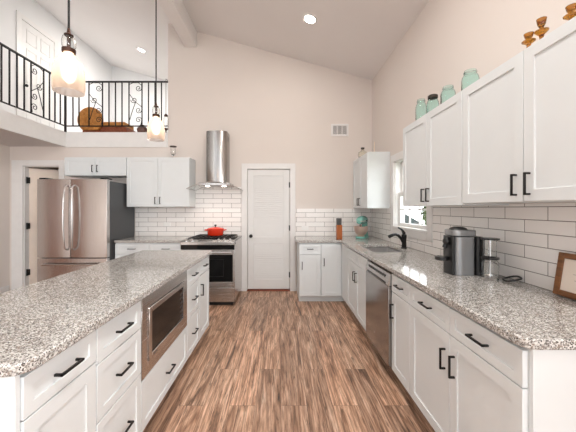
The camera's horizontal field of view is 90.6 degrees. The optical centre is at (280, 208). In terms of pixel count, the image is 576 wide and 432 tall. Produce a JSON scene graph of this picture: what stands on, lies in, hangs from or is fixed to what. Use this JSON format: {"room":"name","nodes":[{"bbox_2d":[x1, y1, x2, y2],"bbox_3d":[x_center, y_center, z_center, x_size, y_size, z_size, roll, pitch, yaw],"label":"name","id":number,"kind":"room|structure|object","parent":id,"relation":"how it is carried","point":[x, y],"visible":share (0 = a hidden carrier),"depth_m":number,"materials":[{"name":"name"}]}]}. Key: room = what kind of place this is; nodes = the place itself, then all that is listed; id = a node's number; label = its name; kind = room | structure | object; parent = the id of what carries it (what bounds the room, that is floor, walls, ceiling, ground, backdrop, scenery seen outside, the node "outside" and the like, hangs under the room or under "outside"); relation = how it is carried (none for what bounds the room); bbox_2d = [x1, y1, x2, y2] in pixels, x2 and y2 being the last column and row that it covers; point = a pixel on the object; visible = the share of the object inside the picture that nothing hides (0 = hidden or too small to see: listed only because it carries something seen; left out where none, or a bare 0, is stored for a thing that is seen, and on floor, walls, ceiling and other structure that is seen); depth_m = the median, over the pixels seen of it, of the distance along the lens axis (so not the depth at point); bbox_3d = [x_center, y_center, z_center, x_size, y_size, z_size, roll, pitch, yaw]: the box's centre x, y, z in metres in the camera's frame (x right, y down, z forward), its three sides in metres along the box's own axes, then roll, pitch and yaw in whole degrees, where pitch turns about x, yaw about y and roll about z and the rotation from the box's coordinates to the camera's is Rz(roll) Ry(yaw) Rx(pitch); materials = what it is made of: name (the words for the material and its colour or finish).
{"room":"kitchen","nodes":[
{"label":"kitchen","id":0,"kind":"room"},
{"bbox_2d":[0,129,62,146],"bbox_3d":[-4.065,-1.139,0.080,0.930,0.208,9.359,0,0,0],"label":"ceiling","id":1,"kind":"structure","parent":0,"point":[7,138],"depth_m":4.40,"materials":[{"name":"beige paint"}]},
{"bbox_2d":[0,0,111,290],"bbox_3d":[-4.590,-1.227,1.525,0.120,5.204,12.250,0,0,0],"label":"wall","id":2,"kind":"structure","parent":0,"point":[96,68],"depth_m":5.09,"materials":[{"name":"paint"}]},
{"bbox_2d":[0,285,8,292],"bbox_3d":[-4.522,1.325,0.069,0.014,0.100,9.338,0,0,0],"label":"baseboard","id":3,"kind":"structure","parent":2,"relation":"attached to","point":[5,288],"depth_m":4.65,"materials":[{"name":"white paint"}]},
{"bbox_2d":[16,10,57,128],"bbox_3d":[-4.492,-2.320,5.320,0.076,2.150,0.900,0,0,0],"label":"door","id":4,"kind":"structure","parent":2,"relation":"in","point":[40,47],"depth_m":5.25,"materials":[{"name":"white paint"}]},
{"bbox_2d":[112,66,167,131],"bbox_3d":[-1.505,-1.244,7.710,6.290,5.237,0.120,0,0,0],"label":"wall","id":5,"kind":"structure","parent":0,"point":[118,74],"depth_m":7.65,"materials":[{"name":"paint"}]},
{"bbox_2d":[10,24,371,290],"bbox_3d":[-1.445,-0.858,4.820,6.170,4.466,0.120,0,0,0],"label":"wall","id":6,"kind":"structure","parent":0,"point":[272,107],"depth_m":4.76,"materials":[{"name":"paint"}]},
{"bbox_2d":[11,160,64,289],"bbox_3d":[-4.048,0.285,4.987,0.875,2.180,0.494,0,0,0],"label":"door","id":7,"kind":"structure","parent":6,"relation":"in","point":[31,175],"depth_m":4.74,"materials":[{"name":"white paint"}]},
{"bbox_2d":[0,109,167,146],"bbox_3d":[-2.793,-1.145,0.130,1.814,0.250,9.460,0,0,0],"label":"trim","id":8,"kind":"structure","parent":6,"relation":"attached to","point":[9,121],"depth_m":4.74,"materials":[{"name":"white paint"}]},
{"bbox_2d":[0,42,167,131],"bbox_3d":[-2.770,-1.707,3.562,1.766,0.874,2.523,0,0,0],"label":"railing","id":9,"kind":"object","parent":8,"relation":"on","point":[2,45],"visible":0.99,"depth_m":4.79,"materials":[{"name":"metal"}]},
{"bbox_2d":[164,80,167,131],"bbox_3d":[-1.903,-1.707,4.741,0.072,0.904,0.125,0,0,0],"label":"lantern","id":10,"kind":"object","parent":9,"relation":"hanging from","point":[165,115],"visible":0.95,"depth_m":4.69,"materials":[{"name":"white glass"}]},
{"bbox_2d":[64,157,126,177],"bbox_3d":[-2.888,-0.655,4.579,0.964,0.290,0.358,0,0,0],"label":"upper cabinet","id":11,"kind":"object","parent":6,"relation":"attached to","point":[78,167],"visible":0.99,"depth_m":4.44,"materials":[{"name":"white paint"}]},
{"bbox_2d":[127,157,194,206],"bbox_3d":[-1.913,-0.412,4.575,0.977,0.775,0.350,0,0,0],"label":"upper cabinet","id":12,"kind":"object","parent":6,"relation":"attached to","point":[151,181],"visible":1,"depth_m":4.44,"materials":[{"name":"white paint"}]},
{"bbox_2d":[170,146,176,156],"bbox_3d":[-1.740,-0.903,4.600,0.110,0.204,0.110,0,0,0],"label":"glass","id":13,"kind":"object","parent":12,"relation":"on","point":[173,148],"visible":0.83,"depth_m":4.57,"materials":[{"name":"white"}]},
{"bbox_2d":[135,187,240,235],"bbox_3d":[-1.546,0.077,4.756,1.768,0.875,0.008,0,0,0],"label":"wall tiles","id":14,"kind":"structure","parent":6,"relation":"attached to","point":[220,206],"depth_m":4.75,"materials":[{"name":"white tile"}]},
{"bbox_2d":[163,222,169,226],"bbox_3d":[-1.900,0.265,4.748,0.116,0.072,0.007,0,0,0],"label":"power outlet","id":15,"kind":"object","parent":14,"relation":"attached to","point":[165,224],"visible":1,"depth_m":4.75,"materials":[{"name":"white plastic"}]},
{"bbox_2d":[186,130,240,190],"bbox_3d":[-1.022,-0.759,4.507,0.794,0.932,0.486,0,0,0],"label":"range hood","id":16,"kind":"object","parent":6,"relation":"attached to","point":[217,141],"visible":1,"depth_m":4.48,"materials":[{"name":"metal"}]},
{"bbox_2d":[242,163,294,290],"bbox_3d":[-0.208,0.312,4.788,0.897,2.125,0.183,0,0,0],"label":"door","id":17,"kind":"structure","parent":6,"relation":"in","point":[268,189],"depth_m":4.76,"materials":[{"name":"white paint"}]},
{"bbox_2d":[296,209,371,235],"bbox_3d":[0.878,0.259,4.756,1.268,0.512,0.008,0,0,0],"label":"wall tiles","id":18,"kind":"structure","parent":6,"relation":"attached to","point":[320,222],"depth_m":4.75,"materials":[{"name":"white tile"}]},
{"bbox_2d":[331,124,347,135],"bbox_3d":[0.980,-1.308,4.755,0.290,0.205,0.010,0,0,0],"label":"air vent","id":19,"kind":"object","parent":6,"relation":"in","point":[336,129],"visible":1,"depth_m":4.75,"materials":[{"name":"white paint"}]},
{"bbox_2d":[35,0,428,80],"bbox_3d":[-1.505,-3.045,1.600,6.290,1.875,12.400,0,0,0],"label":"ceiling","id":20,"kind":"structure","parent":0,"point":[353,37],"depth_m":4.29,"materials":[{"name":"paint"}]},
{"bbox_2d":[51,0,85,97],"bbox_3d":[-1.133,-1.756,1.522,0.147,2.271,0.147,0,0,0],"label":"pendant lamp","id":21,"kind":"object","parent":20,"relation":"hanging from","point":[67,72],"visible":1,"depth_m":1.49,"materials":[{"name":"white glass"}]},
{"bbox_2d":[64,28,73,36],"bbox_3d":[-1.133,-0.907,1.522,0.044,0.106,0.044,0,0,0],"label":"socket","id":22,"kind":"object","parent":21,"relation":"attached to","point":[67,34],"depth_m":1.51,"materials":[{"name":"brown metal"}]},
{"bbox_2d":[147,0,164,141],"bbox_3d":[-1.133,-1.756,2.585,0.147,2.271,0.147,0,0,0],"label":"pendant lamp","id":23,"kind":"object","parent":20,"relation":"hanging from","point":[155,128],"visible":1,"depth_m":2.56,"materials":[{"name":"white glass"}]},
{"bbox_2d":[158,0,196,46],"bbox_3d":[-1.502,-2.853,0.080,0.195,0.315,9.360,0,0,0],"label":"beam","id":24,"kind":"structure","parent":20,"relation":"attached to","point":[176,12],"depth_m":4.17,"materials":[{"name":"paint"}]},
{"bbox_2d":[303,14,316,23],"bbox_3d":[0.377,-2.457,3.700,0.188,0.056,0.195,0,0,5],"label":"recessed light","id":25,"kind":"object","parent":20,"relation":"in","point":[308,18],"visible":1,"depth_m":3.69,"materials":[{"name":"white paint"}]},
{"bbox_2d":[143,291,434,431],"bbox_3d":[-1.505,1.425,1.600,6.290,0.100,12.400,0,0,0],"label":"floor","id":26,"kind":"structure","parent":0,"point":[265,361],"depth_m":2.31,"materials":[{"name":"brown wood"}]},
{"bbox_2d":[0,330,95,431],"bbox_3d":[-1.092,0.937,1.030,0.676,0.874,0.365,0,0,0],"label":"base cabinet","id":27,"kind":"object","parent":26,"relation":"on","point":[59,395],"visible":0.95,"depth_m":1.00,"materials":[{"name":"white paint"}]},
{"bbox_2d":[37,178,133,281],"bbox_3d":[-2.913,0.471,4.307,0.975,1.805,0.846,0,0,0],"label":"refrigerator","id":28,"kind":"object","parent":26,"relation":"on","point":[79,221],"visible":0.82,"depth_m":3.96,"materials":[{"name":"silver metal"}]},
{"bbox_2d":[95,301,140,431],"bbox_3d":[-1.092,0.937,1.409,0.676,0.874,0.387,0,0,0],"label":"base cabinet","id":29,"kind":"object","parent":26,"relation":"on","point":[118,341],"visible":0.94,"depth_m":1.40,"materials":[{"name":"white paint"}]},
{"bbox_2d":[115,243,149,258],"bbox_3d":[-2.159,0.937,4.422,0.493,0.874,0.656,0,0,0],"label":"base cabinet","id":30,"kind":"object","parent":26,"relation":"on","point":[121,249],"visible":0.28,"depth_m":4.12,"materials":[{"name":"white paint"}]},
{"bbox_2d":[114,236,191,242],"bbox_3d":[-1.913,0.480,4.431,0.994,0.038,0.639,0,0,0],"label":"countertop","id":31,"kind":"structure","parent":30,"relation":"on","point":[137,239],"depth_m":4.24,"materials":[{"name":"stone"}]},
{"bbox_2d":[141,326,186,431],"bbox_3d":[-1.092,0.937,1.994,0.676,0.874,0.780,0,0,0],"label":"drawer","id":32,"kind":"object","parent":26,"relation":"on","point":[160,378],"visible":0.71,"depth_m":1.89,"materials":[{"name":"white paint"}]},
{"bbox_2d":[0,250,211,376],"bbox_3d":[-1.143,0.480,1.994,0.773,0.038,2.312,0,0,0],"label":"countertop","id":33,"kind":"structure","parent":32,"relation":"on","point":[39,321],"depth_m":1.43,"materials":[{"name":"stone"}]},
{"bbox_2d":[140,270,186,380],"bbox_3d":[-0.987,0.744,1.994,0.427,0.462,0.772,0,0,0],"label":"microwave","id":34,"kind":"object","parent":32,"relation":"in","point":[163,311],"visible":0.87,"depth_m":1.86,"materials":[{"name":"silver metal"}]},
{"bbox_2d":[149,243,180,249],"bbox_3d":[-1.664,0.937,4.422,0.492,0.874,0.656,0,0,0],"label":"base cabinet","id":35,"kind":"object","parent":26,"relation":"on","point":[152,246],"visible":0.21,"depth_m":4.13,"materials":[{"name":"white paint"}]},
{"bbox_2d":[187,263,198,358],"bbox_3d":[-1.092,0.937,2.563,0.676,0.874,0.354,0,0,0],"label":"base cabinet","id":36,"kind":"object","parent":26,"relation":"on","point":[193,272],"visible":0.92,"depth_m":2.55,"materials":[{"name":"white paint"}]},
{"bbox_2d":[199,256,208,339],"bbox_3d":[-1.092,0.937,2.929,0.676,0.874,0.373,0,0,0],"label":"base cabinet","id":37,"kind":"object","parent":26,"relation":"on","point":[204,264],"visible":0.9,"depth_m":2.91,"materials":[{"name":"white paint"}]},
{"bbox_2d":[180,234,241,304],"bbox_3d":[-1.032,0.898,4.340,0.764,0.952,0.816,0,0,0],"label":"range","id":38,"kind":"object","parent":26,"relation":"on","point":[225,260],"visible":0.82,"depth_m":4.00,"materials":[{"name":"metal"}]},
{"bbox_2d":[187,236,241,240],"bbox_3d":[-1.032,0.462,4.414,0.764,0.017,0.668,0,0,0],"label":"cooktop","id":39,"kind":"object","parent":38,"relation":"in","point":[237,238],"depth_m":4.25,"materials":[{"name":"black metal"}]},
{"bbox_2d":[204,224,226,235],"bbox_3d":[-1.035,0.338,4.500,0.318,0.172,0.268,0,0,36],"label":"pot","id":40,"kind":"object","parent":38,"relation":"on","point":[212,231],"visible":1,"depth_m":4.40,"materials":[{"name":"red metal"}]},
{"bbox_2d":[297,243,320,300],"bbox_3d":[0.421,0.937,4.422,0.313,0.874,0.656,0,0,0],"label":"base cabinet","id":41,"kind":"object","parent":26,"relation":"on","point":[308,254],"visible":1,"depth_m":4.13,"materials":[{"name":"white paint"}]},
{"bbox_2d":[320,243,346,302],"bbox_3d":[1.045,0.937,4.271,0.930,0.874,0.958,0,0,0],"label":"base cabinet","id":42,"kind":"object","parent":26,"relation":"on","point":[333,255],"visible":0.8,"depth_m":4.12,"materials":[{"name":"white paint"}]},
{"bbox_2d":[347,247,399,330],"bbox_3d":[1.177,0.937,3.331,0.666,0.874,0.918,0,0,0],"label":"base cabinet","id":43,"kind":"object","parent":26,"relation":"on","point":[356,263],"visible":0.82,"depth_m":3.29,"materials":[{"name":"white paint"}]},
{"bbox_2d":[366,260,392,366],"bbox_3d":[1.175,0.941,2.564,0.650,0.867,0.600,0,0,0],"label":"dishwasher","id":44,"kind":"object","parent":26,"relation":"on","point":[378,279],"visible":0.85,"depth_m":2.46,"materials":[{"name":"silver metal"}]},
{"bbox_2d":[389,274,411,393],"bbox_3d":[1.177,0.937,2.096,0.666,0.874,0.320,0,0,0],"label":"base cabinet","id":45,"kind":"object","parent":26,"relation":"on","point":[400,304],"visible":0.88,"depth_m":2.09,"materials":[{"name":"white paint"}]},
{"bbox_2d":[410,285,575,431],"bbox_3d":[1.177,0.937,1.473,0.666,0.874,0.922,0,0,0],"label":"base cabinet","id":46,"kind":"object","parent":26,"relation":"on","point":[465,376],"visible":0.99,"depth_m":1.27,"materials":[{"name":"white paint"}]},
{"bbox_2d":[295,236,575,349],"bbox_3d":[0.868,0.480,2.876,1.286,0.038,3.751,0,0,0],"label":"countertop","id":47,"kind":"structure","parent":46,"relation":"on","point":[528,316],"depth_m":1.49,"materials":[{"name":"stone"}]},
{"bbox_2d":[336,218,341,239],"bbox_3d":[0.868,0.302,4.260,0.082,0.315,0.076,0,0,0],"label":"knife block","id":48,"kind":"object","parent":47,"relation":"on","point":[338,220],"visible":1,"depth_m":4.22,"materials":[{"name":"orange wood"}]},
{"bbox_2d":[354,216,368,238],"bbox_3d":[1.259,0.286,4.397,0.319,0.348,0.222,0,0,-44],"label":"stand mixer","id":49,"kind":"object","parent":47,"relation":"on","point":[361,230],"visible":0.99,"depth_m":4.31,"materials":[{"name":"teal metal"}]},
{"bbox_2d":[354,226,367,236],"bbox_3d":[1.224,0.348,4.363,0.222,0.152,0.222,0,0,0],"label":"bowl","id":50,"kind":"object","parent":49,"relation":"on","point":[361,231],"depth_m":4.30,"materials":[{"name":"metal"}]},
{"bbox_2d":[366,248,398,251],"bbox_3d":[1.180,0.586,3.330,0.382,0.170,0.652,0,0,0],"label":"sink","id":51,"kind":"object","parent":47,"relation":"in","point":[370,249],"visible":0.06,"depth_m":3.65,"materials":[{"name":"metal"}]},
{"bbox_2d":[388,227,406,248],"bbox_3d":[1.342,0.336,3.271,0.244,0.248,0.068,0,0,-19],"label":"faucet","id":52,"kind":"object","parent":47,"relation":"on","point":[403,236],"visible":1,"depth_m":3.28,"materials":[{"name":"black metal"}]},
{"bbox_2d":[435,226,482,275],"bbox_3d":[1.245,0.293,2.020,0.300,0.334,0.156,0,0,0],"label":"coffee machine","id":53,"kind":"object","parent":47,"relation":"on","point":[462,249],"visible":0.98,"depth_m":1.96,"materials":[{"name":"grey plastic"}]},
{"bbox_2d":[480,237,499,280],"bbox_3d":[1.368,0.326,1.865,0.104,0.268,0.104,0,0,0],"label":"press","id":54,"kind":"object","parent":47,"relation":"on","point":[489,264],"visible":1,"depth_m":1.83,"materials":[{"name":"clear"}]},
{"bbox_2d":[502,275,521,281],"bbox_3d":[1.455,0.442,1.795,0.109,0.034,0.088,0,0,0],"label":"cord","id":55,"kind":"object","parent":47,"relation":"on","point":[519,277],"visible":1,"depth_m":1.79,"materials":[{"name":"black plastic"}]},
{"bbox_2d":[553,252,575,299],"bbox_3d":[1.488,0.345,1.390,0.054,0.224,0.290,0,0,0],"label":"picture frame","id":56,"kind":"object","parent":47,"relation":"on","point":[565,276],"visible":1,"depth_m":1.48,"materials":[{"name":"brown wood"}]},
{"bbox_2d":[372,0,575,205],"bbox_3d":[1.580,-0.398,1.525,0.120,3.546,12.250,0,0,0],"label":"wall","id":57,"kind":"structure","parent":0,"point":[447,38],"depth_m":2.65,"materials":[{"name":"paint"}]},
{"bbox_2d":[353,152,389,207],"bbox_3d":[1.344,-0.396,4.362,0.350,0.788,0.793,0,0,0],"label":"upper cabinet","id":58,"kind":"object","parent":57,"relation":"attached to","point":[371,171],"visible":1,"depth_m":3.96,"materials":[{"name":"white paint"}]},
{"bbox_2d":[358,147,366,157],"bbox_3d":[1.275,-0.871,4.450,0.144,0.160,0.144,0,0,0],"label":"bottle","id":59,"kind":"object","parent":58,"relation":"on","point":[362,152],"visible":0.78,"depth_m":4.41,"materials":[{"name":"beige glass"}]},
{"bbox_2d":[391,151,432,241],"bbox_3d":[1.563,-0.190,3.370,0.154,1.050,1.060,0,0,0],"label":"window","id":60,"kind":"structure","parent":57,"relation":"in","point":[422,232],"depth_m":3.74,"materials":[{"name":"white paint"}]},
{"bbox_2d":[403,91,508,205],"bbox_3d":[1.344,-0.406,2.350,0.350,0.769,0.916,0,0,0],"label":"upper cabinet","id":61,"kind":"object","parent":57,"relation":"attached to","point":[432,144],"visible":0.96,"depth_m":2.23,"materials":[{"name":"white paint"}]},
{"bbox_2d":[415,98,425,120],"bbox_3d":[1.285,-0.895,2.615,0.094,0.208,0.094,0,0,0],"label":"mason jar","id":62,"kind":"object","parent":61,"relation":"on","point":[420,110],"visible":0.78,"depth_m":2.58,"materials":[{"name":"teal glass"}]},
{"bbox_2d":[426,94,438,113],"bbox_3d":[1.310,-0.884,2.460,0.098,0.187,0.098,0,0,0],"label":"mason jar","id":63,"kind":"object","parent":61,"relation":"on","point":[432,102],"visible":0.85,"depth_m":2.43,"materials":[{"name":"teal glass"}]},
{"bbox_2d":[440,85,455,103],"bbox_3d":[1.310,-0.874,2.235,0.106,0.165,0.106,0,0,0],"label":"mason jar","id":64,"kind":"object","parent":61,"relation":"on","point":[448,91],"visible":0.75,"depth_m":2.20,"materials":[{"name":"teal glass"}]},
{"bbox_2d":[461,68,479,90],"bbox_3d":[1.315,-0.874,1.980,0.108,0.166,0.108,0,0,0],"label":"mason jar","id":65,"kind":"object","parent":61,"relation":"on","point":[470,76],"visible":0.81,"depth_m":1.95,"materials":[{"name":"teal glass"}]},
{"bbox_2d":[372,203,575,291],"bbox_3d":[1.516,0.242,2.866,0.008,0.545,3.772,0,0,0],"label":"wall tiles","id":66,"kind":"structure","parent":57,"relation":"attached to","point":[532,237],"depth_m":1.83,"materials":[{"name":"white tile"}]},
{"bbox_2d":[462,16,575,203],"bbox_3d":[1.344,-0.411,1.432,0.350,0.757,0.914,0,0,0],"label":"upper cabinet","id":67,"kind":"object","parent":57,"relation":"attached to","point":[519,118],"visible":1,"depth_m":1.40,"materials":[{"name":"white paint"}]},
{"bbox_2d":[521,31,535,47],"bbox_3d":[1.262,-0.841,1.452,0.061,0.099,0.061,0,0,0],"label":"candle holder","id":68,"kind":"object","parent":67,"relation":"on","point":[528,36],"visible":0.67,"depth_m":1.44,"materials":[{"name":"orange wood"}]},
{"bbox_2d":[534,16,548,39],"bbox_3d":[1.300,-0.868,1.422,0.061,0.154,0.061,0,0,0],"label":"candle holder","id":69,"kind":"object","parent":67,"relation":"on","point":[541,21],"visible":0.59,"depth_m":1.41,"materials":[{"name":"orange wood"}]},
{"bbox_2d":[563,3,575,20],"bbox_3d":[1.290,-0.845,1.265,0.061,0.108,0.061,0,0,0],"label":"candle holder","id":70,"kind":"object","parent":67,"relation":"on","point":[570,9],"visible":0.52,"depth_m":1.26,"materials":[{"name":"orange wood"}]},
{"bbox_3d":[-1.505,-1.140,6.265,6.050,0.209,2.770,0,0,0],"label":"floor","id":71,"kind":"structure","parent":0,"visible":0},
{"bbox_2d":[77,107,134,131],"bbox_3d":[-3.154,-1.514,5.190,0.847,0.536,0.380,0,0,0],"label":"seat","id":72,"kind":"object","parent":71,"relation":"on","point":[84,112],"visible":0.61,"depth_m":5.00,"materials":[{"name":"brown wood"}]},
{"bbox_2d":[103,122,133,130],"bbox_3d":[-3.070,-1.490,5.200,0.610,0.089,0.319,0,0,0],"label":"seat cushion","id":73,"kind":"object","parent":72,"relation":"on","point":[104,123],"depth_m":5.04,"materials":[{"name":"brown leather"}]},
{"bbox_2d":[137,127,146,131],"bbox_3d":[-2.389,-1.340,4.910,0.170,0.190,0.170,0,0,0],"label":"pot","id":74,"kind":"object","parent":71,"relation":"on","point":[139,129],"visible":0.36,"depth_m":4.84,"materials":[{"name":"brown ceramic"}]},
{"label":"outside","id":75,"kind":"structure","parent":0,"visible":0},
{"bbox_3d":[30.910,4.025,25.000,58.180,0.100,90.000,0,0,0],"label":"lawn","id":76,"kind":"structure","parent":75,"visible":0},
{"bbox_2d":[404,213,423,224],"bbox_3d":[10.000,2.115,27.500,4.200,3.720,7.800,0,0,0],"label":"house","id":77,"kind":"structure","parent":76,"relation":"on","point":[406,217],"depth_m":23.60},
{"bbox_2d":[421,206,425,221],"bbox_3d":[15.610,1.563,29.465,2.378,4.848,2.373,0,0,0],"label":"tree","id":78,"kind":"object","parent":76,"relation":"on","point":[424,207],"visible":0.09,"depth_m":29.65,"materials":[{"name":"green plant"}]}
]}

